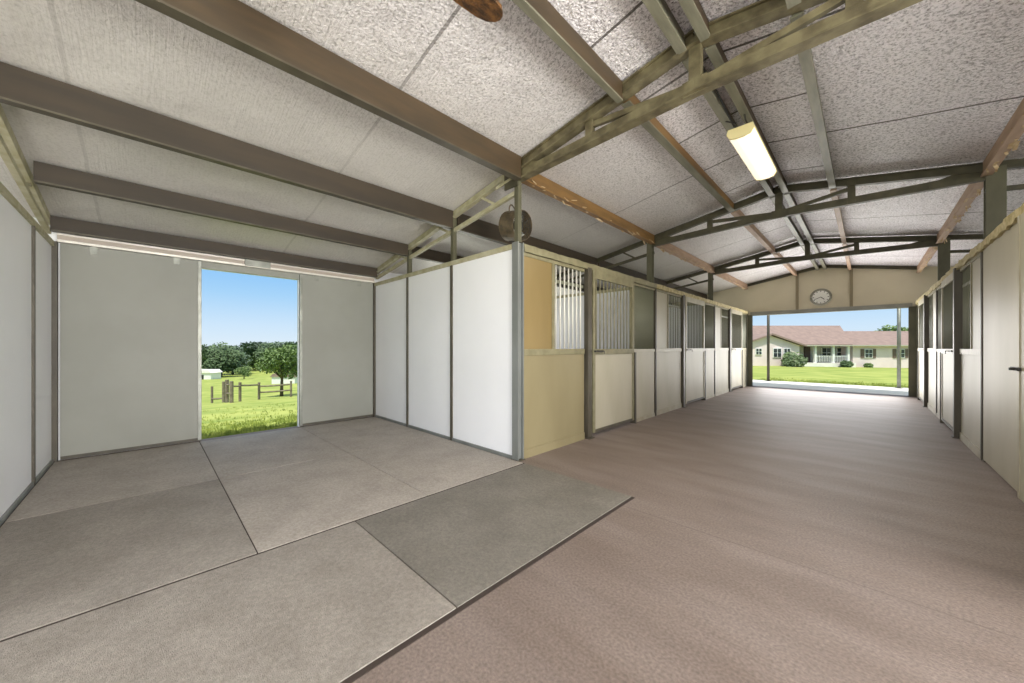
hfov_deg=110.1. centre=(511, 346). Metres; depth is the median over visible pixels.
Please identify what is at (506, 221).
fan
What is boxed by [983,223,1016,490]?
door
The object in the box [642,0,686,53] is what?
purlin
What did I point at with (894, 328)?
tree
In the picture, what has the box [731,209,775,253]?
purlin
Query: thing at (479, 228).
purlin
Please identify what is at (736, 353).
door
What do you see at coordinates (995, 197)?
steel post
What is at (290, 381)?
fence post
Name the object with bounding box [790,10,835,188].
purlin
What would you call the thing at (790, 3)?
purlin
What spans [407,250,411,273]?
post
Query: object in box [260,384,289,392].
fence rail
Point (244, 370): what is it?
tree
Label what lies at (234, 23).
purlin
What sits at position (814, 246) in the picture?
purlin
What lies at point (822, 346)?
house
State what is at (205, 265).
trim
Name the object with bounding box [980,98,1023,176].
purlin
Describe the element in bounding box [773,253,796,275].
purlin
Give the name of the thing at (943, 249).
steel post
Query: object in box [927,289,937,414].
screen
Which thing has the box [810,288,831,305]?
wall clock
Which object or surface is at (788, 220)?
purlin
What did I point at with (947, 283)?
door
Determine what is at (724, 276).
purlin
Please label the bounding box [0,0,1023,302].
ceiling
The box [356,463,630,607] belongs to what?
rubber mat
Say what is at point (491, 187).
truss
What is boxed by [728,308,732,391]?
post
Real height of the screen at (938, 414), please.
2.400 m
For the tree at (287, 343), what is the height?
12.764 m
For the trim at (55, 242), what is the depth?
4.03 m
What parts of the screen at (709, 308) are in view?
panel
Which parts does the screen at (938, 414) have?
panel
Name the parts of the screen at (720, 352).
panel, rail, panel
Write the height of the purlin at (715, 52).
0.125 m
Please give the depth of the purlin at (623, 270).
9.18 m
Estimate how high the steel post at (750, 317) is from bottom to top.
2.360 m
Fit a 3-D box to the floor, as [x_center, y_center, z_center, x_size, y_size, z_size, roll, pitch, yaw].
[2.707,1.398,4.074,11.420,0.204,18.800,0,0,45]
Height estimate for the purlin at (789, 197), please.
0.125 m
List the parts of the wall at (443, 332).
rail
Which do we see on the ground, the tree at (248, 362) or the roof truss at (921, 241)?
the tree at (248, 362)
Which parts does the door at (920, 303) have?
panel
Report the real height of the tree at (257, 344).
13.486 m
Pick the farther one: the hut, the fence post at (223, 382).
the hut
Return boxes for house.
[753,326,907,367]
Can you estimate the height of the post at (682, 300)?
2.430 m
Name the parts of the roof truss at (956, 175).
heel plate, gusset plate, king post, heel plate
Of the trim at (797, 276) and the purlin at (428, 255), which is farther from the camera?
the trim at (797, 276)
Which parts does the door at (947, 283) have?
rail, rail, panel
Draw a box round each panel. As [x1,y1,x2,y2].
[299,274,372,425]
[524,252,584,458]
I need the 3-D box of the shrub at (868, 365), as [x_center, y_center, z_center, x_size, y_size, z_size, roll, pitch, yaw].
[42.613,2.265,42.752,0.997,0.776,0.891,0,0,18]
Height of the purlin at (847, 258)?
0.130 m
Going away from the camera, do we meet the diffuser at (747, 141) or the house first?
the diffuser at (747, 141)
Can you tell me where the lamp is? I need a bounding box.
[703,66,776,180]
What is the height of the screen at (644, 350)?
2.400 m
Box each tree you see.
[202,341,245,376]
[202,344,214,363]
[224,345,251,374]
[234,366,251,378]
[239,341,266,350]
[239,342,257,369]
[251,342,278,369]
[254,343,296,396]
[263,341,294,347]
[274,342,296,357]
[875,325,907,330]
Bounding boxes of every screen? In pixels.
[630,283,654,423]
[654,289,681,415]
[701,303,714,399]
[714,305,728,395]
[739,313,747,387]
[917,304,919,399]
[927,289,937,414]
[936,285,943,422]
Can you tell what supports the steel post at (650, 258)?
on the floor
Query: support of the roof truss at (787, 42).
attached to the steel post at (517, 245)
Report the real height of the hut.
2.500 m
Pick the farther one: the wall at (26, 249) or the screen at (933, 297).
the screen at (933, 297)
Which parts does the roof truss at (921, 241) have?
heel plate, gusset plate, king post, heel plate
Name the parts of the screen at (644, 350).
rail, head trim, panel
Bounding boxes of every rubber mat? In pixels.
[0,479,256,640]
[0,522,455,682]
[5,442,217,522]
[200,427,346,478]
[220,453,426,552]
[301,417,431,452]
[349,435,522,494]
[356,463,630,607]
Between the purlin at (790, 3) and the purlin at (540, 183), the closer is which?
the purlin at (790, 3)
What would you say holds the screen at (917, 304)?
on the floor
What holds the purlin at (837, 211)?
attached to the roof truss at (921, 241)
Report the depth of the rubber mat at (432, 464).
4.03 m
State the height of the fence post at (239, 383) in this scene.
1.801 m
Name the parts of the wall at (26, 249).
rail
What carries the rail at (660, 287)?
on the post at (682, 300)
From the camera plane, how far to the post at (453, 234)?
4.97 m
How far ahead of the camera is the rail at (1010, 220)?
3.43 m
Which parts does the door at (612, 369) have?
panel, rail, rail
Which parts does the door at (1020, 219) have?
door panel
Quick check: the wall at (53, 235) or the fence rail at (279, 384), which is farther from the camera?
the fence rail at (279, 384)
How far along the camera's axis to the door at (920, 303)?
8.53 m
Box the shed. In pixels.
[202,369,221,379]
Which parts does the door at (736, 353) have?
panel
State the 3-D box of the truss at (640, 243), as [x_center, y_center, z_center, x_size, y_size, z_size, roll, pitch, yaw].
[1.387,-1.682,8.051,3.664,0.835,0.070,0,0,45]
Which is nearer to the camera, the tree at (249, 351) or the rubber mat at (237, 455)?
the rubber mat at (237, 455)
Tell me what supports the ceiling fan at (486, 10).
hanging from the purlin at (542, 13)
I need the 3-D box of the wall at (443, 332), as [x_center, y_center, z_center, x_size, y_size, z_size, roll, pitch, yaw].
[-1.268,0.055,5.445,3.640,2.490,0.100,0,0,45]
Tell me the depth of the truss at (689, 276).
9.82 m
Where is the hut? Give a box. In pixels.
[270,374,296,383]
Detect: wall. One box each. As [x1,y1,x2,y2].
[0,182,53,525]
[33,217,401,459]
[375,244,511,458]
[557,287,628,348]
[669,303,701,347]
[674,266,950,383]
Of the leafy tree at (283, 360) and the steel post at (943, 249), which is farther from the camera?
the leafy tree at (283, 360)
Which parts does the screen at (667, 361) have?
panel, rail, panel, head trim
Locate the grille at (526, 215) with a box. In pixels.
[522,210,530,237]
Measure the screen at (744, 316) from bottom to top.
2.400 m
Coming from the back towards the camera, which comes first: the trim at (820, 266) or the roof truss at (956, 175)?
the trim at (820, 266)
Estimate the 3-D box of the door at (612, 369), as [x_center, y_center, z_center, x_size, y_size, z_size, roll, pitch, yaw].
[1.629,0.065,5.604,0.117,2.350,1.280,0,0,45]
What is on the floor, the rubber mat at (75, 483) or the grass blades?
the rubber mat at (75, 483)
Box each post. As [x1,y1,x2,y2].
[211,386,212,402]
[222,381,224,402]
[225,380,228,402]
[229,381,233,402]
[238,382,241,401]
[258,382,259,399]
[290,381,291,396]
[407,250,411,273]
[451,217,456,260]
[512,181,524,461]
[584,267,594,439]
[647,243,653,282]
[680,295,686,407]
[708,273,712,300]
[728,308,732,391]
[747,315,752,385]
[765,315,769,380]
[895,308,900,387]
[907,306,916,396]
[923,295,928,406]
[938,238,949,280]
[951,268,962,438]
[982,164,1006,461]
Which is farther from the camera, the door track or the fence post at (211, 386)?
the fence post at (211, 386)
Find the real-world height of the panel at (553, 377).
2.400 m
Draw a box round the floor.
[0,386,1023,682]
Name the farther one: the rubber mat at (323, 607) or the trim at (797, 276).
the trim at (797, 276)
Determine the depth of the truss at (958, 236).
6.51 m
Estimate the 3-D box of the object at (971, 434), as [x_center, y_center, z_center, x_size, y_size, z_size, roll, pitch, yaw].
[5.875,0.100,4.562,0.064,2.400,1.330,0,0,45]
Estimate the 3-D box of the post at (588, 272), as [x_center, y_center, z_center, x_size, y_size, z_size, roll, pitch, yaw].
[1.088,0.085,5.126,0.140,2.430,0.140,0,0,45]
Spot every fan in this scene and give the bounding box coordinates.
[453,0,502,21]
[499,204,531,241]
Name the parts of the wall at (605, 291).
rail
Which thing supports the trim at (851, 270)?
attached to the wall at (870, 286)
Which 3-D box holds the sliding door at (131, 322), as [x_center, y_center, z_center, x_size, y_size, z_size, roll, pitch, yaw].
[-4.734,0.050,4.528,0.052,2.477,1.222,0,0,45]
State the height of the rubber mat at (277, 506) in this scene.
0.006 m
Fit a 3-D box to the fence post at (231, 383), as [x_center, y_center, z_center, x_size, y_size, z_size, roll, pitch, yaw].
[-19.976,3.363,25.497,0.226,1.851,0.231,0,0,-23]
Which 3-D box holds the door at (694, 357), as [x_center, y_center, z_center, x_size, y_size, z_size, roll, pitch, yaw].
[4.251,0.065,8.257,0.117,2.350,1.280,0,0,45]
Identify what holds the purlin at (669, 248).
attached to the steel post at (650, 258)
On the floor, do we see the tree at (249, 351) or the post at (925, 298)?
the post at (925, 298)
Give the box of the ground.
[202,366,907,438]
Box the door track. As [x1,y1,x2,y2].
[57,233,374,282]
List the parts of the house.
pane, door, porch post, pane, porch post, porch post, pane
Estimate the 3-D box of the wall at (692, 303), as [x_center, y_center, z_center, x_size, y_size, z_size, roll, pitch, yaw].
[3.938,0.055,10.774,3.550,2.490,0.100,0,0,45]
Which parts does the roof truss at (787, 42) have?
joint plate, heel plate, gusset plate, king post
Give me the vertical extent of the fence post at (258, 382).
1.751 m
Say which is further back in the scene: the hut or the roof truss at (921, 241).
the hut
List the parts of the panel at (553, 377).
panel, panel, rail, head trim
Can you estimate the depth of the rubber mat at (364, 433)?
5.34 m
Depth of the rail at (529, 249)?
4.90 m
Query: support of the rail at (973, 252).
on the post at (957, 275)
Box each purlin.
[0,61,452,228]
[33,161,407,255]
[50,215,377,277]
[135,0,521,180]
[412,247,463,263]
[457,214,596,264]
[512,0,622,103]
[522,174,654,244]
[557,278,671,304]
[597,261,706,298]
[621,95,734,211]
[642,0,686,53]
[656,243,714,272]
[678,0,709,41]
[682,58,773,195]
[705,43,787,192]
[716,273,747,289]
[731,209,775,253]
[770,196,803,244]
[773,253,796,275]
[784,193,813,243]
[785,0,800,9]
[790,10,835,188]
[801,245,818,269]
[811,244,826,268]
[830,188,845,243]
[842,243,850,269]
[916,246,937,272]
[935,182,982,243]
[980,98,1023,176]
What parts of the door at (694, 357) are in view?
panel, rail, rail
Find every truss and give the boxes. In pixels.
[0,103,50,233]
[376,175,513,278]
[496,0,922,190]
[557,241,654,284]
[653,162,985,246]
[667,270,713,288]
[713,235,938,274]
[947,234,982,252]
[985,158,1023,192]
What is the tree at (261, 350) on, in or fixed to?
on the ground
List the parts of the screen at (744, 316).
panel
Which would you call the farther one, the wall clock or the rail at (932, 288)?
the wall clock
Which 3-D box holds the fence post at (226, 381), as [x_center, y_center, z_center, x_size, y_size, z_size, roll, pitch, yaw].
[-21.491,3.486,26.997,0.226,2.051,0.231,0,0,-23]
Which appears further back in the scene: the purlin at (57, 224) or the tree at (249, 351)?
the tree at (249, 351)
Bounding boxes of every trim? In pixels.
[54,241,57,461]
[202,262,298,279]
[372,283,374,416]
[747,265,916,285]
[750,303,912,315]
[796,274,798,309]
[850,268,852,305]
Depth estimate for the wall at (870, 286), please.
10.50 m
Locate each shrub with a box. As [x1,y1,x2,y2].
[781,351,807,366]
[840,360,853,366]
[863,363,873,367]
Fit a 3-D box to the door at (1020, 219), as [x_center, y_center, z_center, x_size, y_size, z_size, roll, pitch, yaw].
[3.971,0.085,2.725,0.095,2.370,1.060,0,0,45]
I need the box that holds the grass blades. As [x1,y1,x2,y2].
[202,377,907,438]
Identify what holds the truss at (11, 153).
attached to the steel post
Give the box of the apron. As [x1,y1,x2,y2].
[753,380,907,395]
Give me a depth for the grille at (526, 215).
4.53 m
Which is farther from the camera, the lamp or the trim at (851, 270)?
the trim at (851, 270)
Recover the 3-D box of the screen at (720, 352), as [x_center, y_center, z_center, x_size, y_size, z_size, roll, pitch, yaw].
[5.775,0.100,9.893,0.064,2.400,1.330,0,0,45]
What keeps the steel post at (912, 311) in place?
on the floor
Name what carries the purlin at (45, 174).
attached to the truss at (491, 187)
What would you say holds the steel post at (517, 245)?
on the floor
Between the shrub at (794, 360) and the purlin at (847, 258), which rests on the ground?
the shrub at (794, 360)
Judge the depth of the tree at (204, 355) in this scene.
106.71 m
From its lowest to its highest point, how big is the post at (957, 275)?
2.430 m
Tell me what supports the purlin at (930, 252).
attached to the steel post at (943, 249)
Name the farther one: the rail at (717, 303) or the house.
the house
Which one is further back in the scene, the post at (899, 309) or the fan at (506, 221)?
the post at (899, 309)
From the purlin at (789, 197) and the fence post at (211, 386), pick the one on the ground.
the fence post at (211, 386)
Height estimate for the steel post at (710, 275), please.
3.316 m
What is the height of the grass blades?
1.544 m
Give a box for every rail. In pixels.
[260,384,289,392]
[524,244,656,287]
[655,284,715,304]
[716,302,747,313]
[915,285,934,304]
[934,245,979,288]
[978,203,1023,251]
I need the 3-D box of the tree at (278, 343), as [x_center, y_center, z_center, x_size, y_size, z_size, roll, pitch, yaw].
[-109.260,3.892,167.888,14.717,13.486,14.137,0,0,-27]
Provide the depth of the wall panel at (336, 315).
6.17 m
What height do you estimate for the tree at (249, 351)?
12.764 m
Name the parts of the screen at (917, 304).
panel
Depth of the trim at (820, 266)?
10.37 m
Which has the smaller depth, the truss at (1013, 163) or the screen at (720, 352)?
the truss at (1013, 163)
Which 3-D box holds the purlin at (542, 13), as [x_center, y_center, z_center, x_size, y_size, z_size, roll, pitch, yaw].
[-0.353,-2.253,1.847,0.055,0.165,3.730,0,0,45]
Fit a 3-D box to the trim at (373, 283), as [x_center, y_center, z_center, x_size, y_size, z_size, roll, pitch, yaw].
[-2.569,0.055,6.668,0.070,2.490,0.030,0,0,45]
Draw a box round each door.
[60,243,201,459]
[592,270,633,432]
[685,296,704,403]
[731,309,741,388]
[918,298,922,401]
[941,272,952,430]
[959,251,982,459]
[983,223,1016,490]
[1008,212,1023,501]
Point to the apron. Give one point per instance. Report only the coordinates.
(781, 384)
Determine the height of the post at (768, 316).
3.200 m
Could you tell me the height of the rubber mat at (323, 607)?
0.006 m
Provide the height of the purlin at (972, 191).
0.227 m
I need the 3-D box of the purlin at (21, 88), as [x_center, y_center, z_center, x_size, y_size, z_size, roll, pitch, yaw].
[-2.124,-1.757,3.655,0.075,0.245,3.670,0,0,45]
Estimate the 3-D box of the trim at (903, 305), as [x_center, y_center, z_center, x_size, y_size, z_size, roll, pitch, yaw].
[9.288,-1.100,10.730,3.620,0.120,0.120,0,0,45]
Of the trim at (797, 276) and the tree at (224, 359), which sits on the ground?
the tree at (224, 359)
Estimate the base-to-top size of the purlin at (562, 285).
0.195 m
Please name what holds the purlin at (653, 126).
attached to the roof truss at (956, 175)
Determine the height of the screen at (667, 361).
2.400 m
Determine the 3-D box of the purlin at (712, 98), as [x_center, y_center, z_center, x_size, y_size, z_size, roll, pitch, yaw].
[2.678,-2.367,4.166,0.070,0.125,3.630,0,0,45]
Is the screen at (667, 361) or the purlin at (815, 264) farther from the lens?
the purlin at (815, 264)
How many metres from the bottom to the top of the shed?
3.600 m
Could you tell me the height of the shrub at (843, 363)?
1.084 m
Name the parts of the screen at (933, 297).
rail, panel, panel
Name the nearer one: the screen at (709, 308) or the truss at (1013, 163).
the truss at (1013, 163)
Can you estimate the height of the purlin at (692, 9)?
0.125 m
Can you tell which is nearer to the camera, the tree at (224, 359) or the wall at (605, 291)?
the wall at (605, 291)
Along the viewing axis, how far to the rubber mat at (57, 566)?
2.26 m
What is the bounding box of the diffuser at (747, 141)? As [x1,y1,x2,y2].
[730,127,775,179]

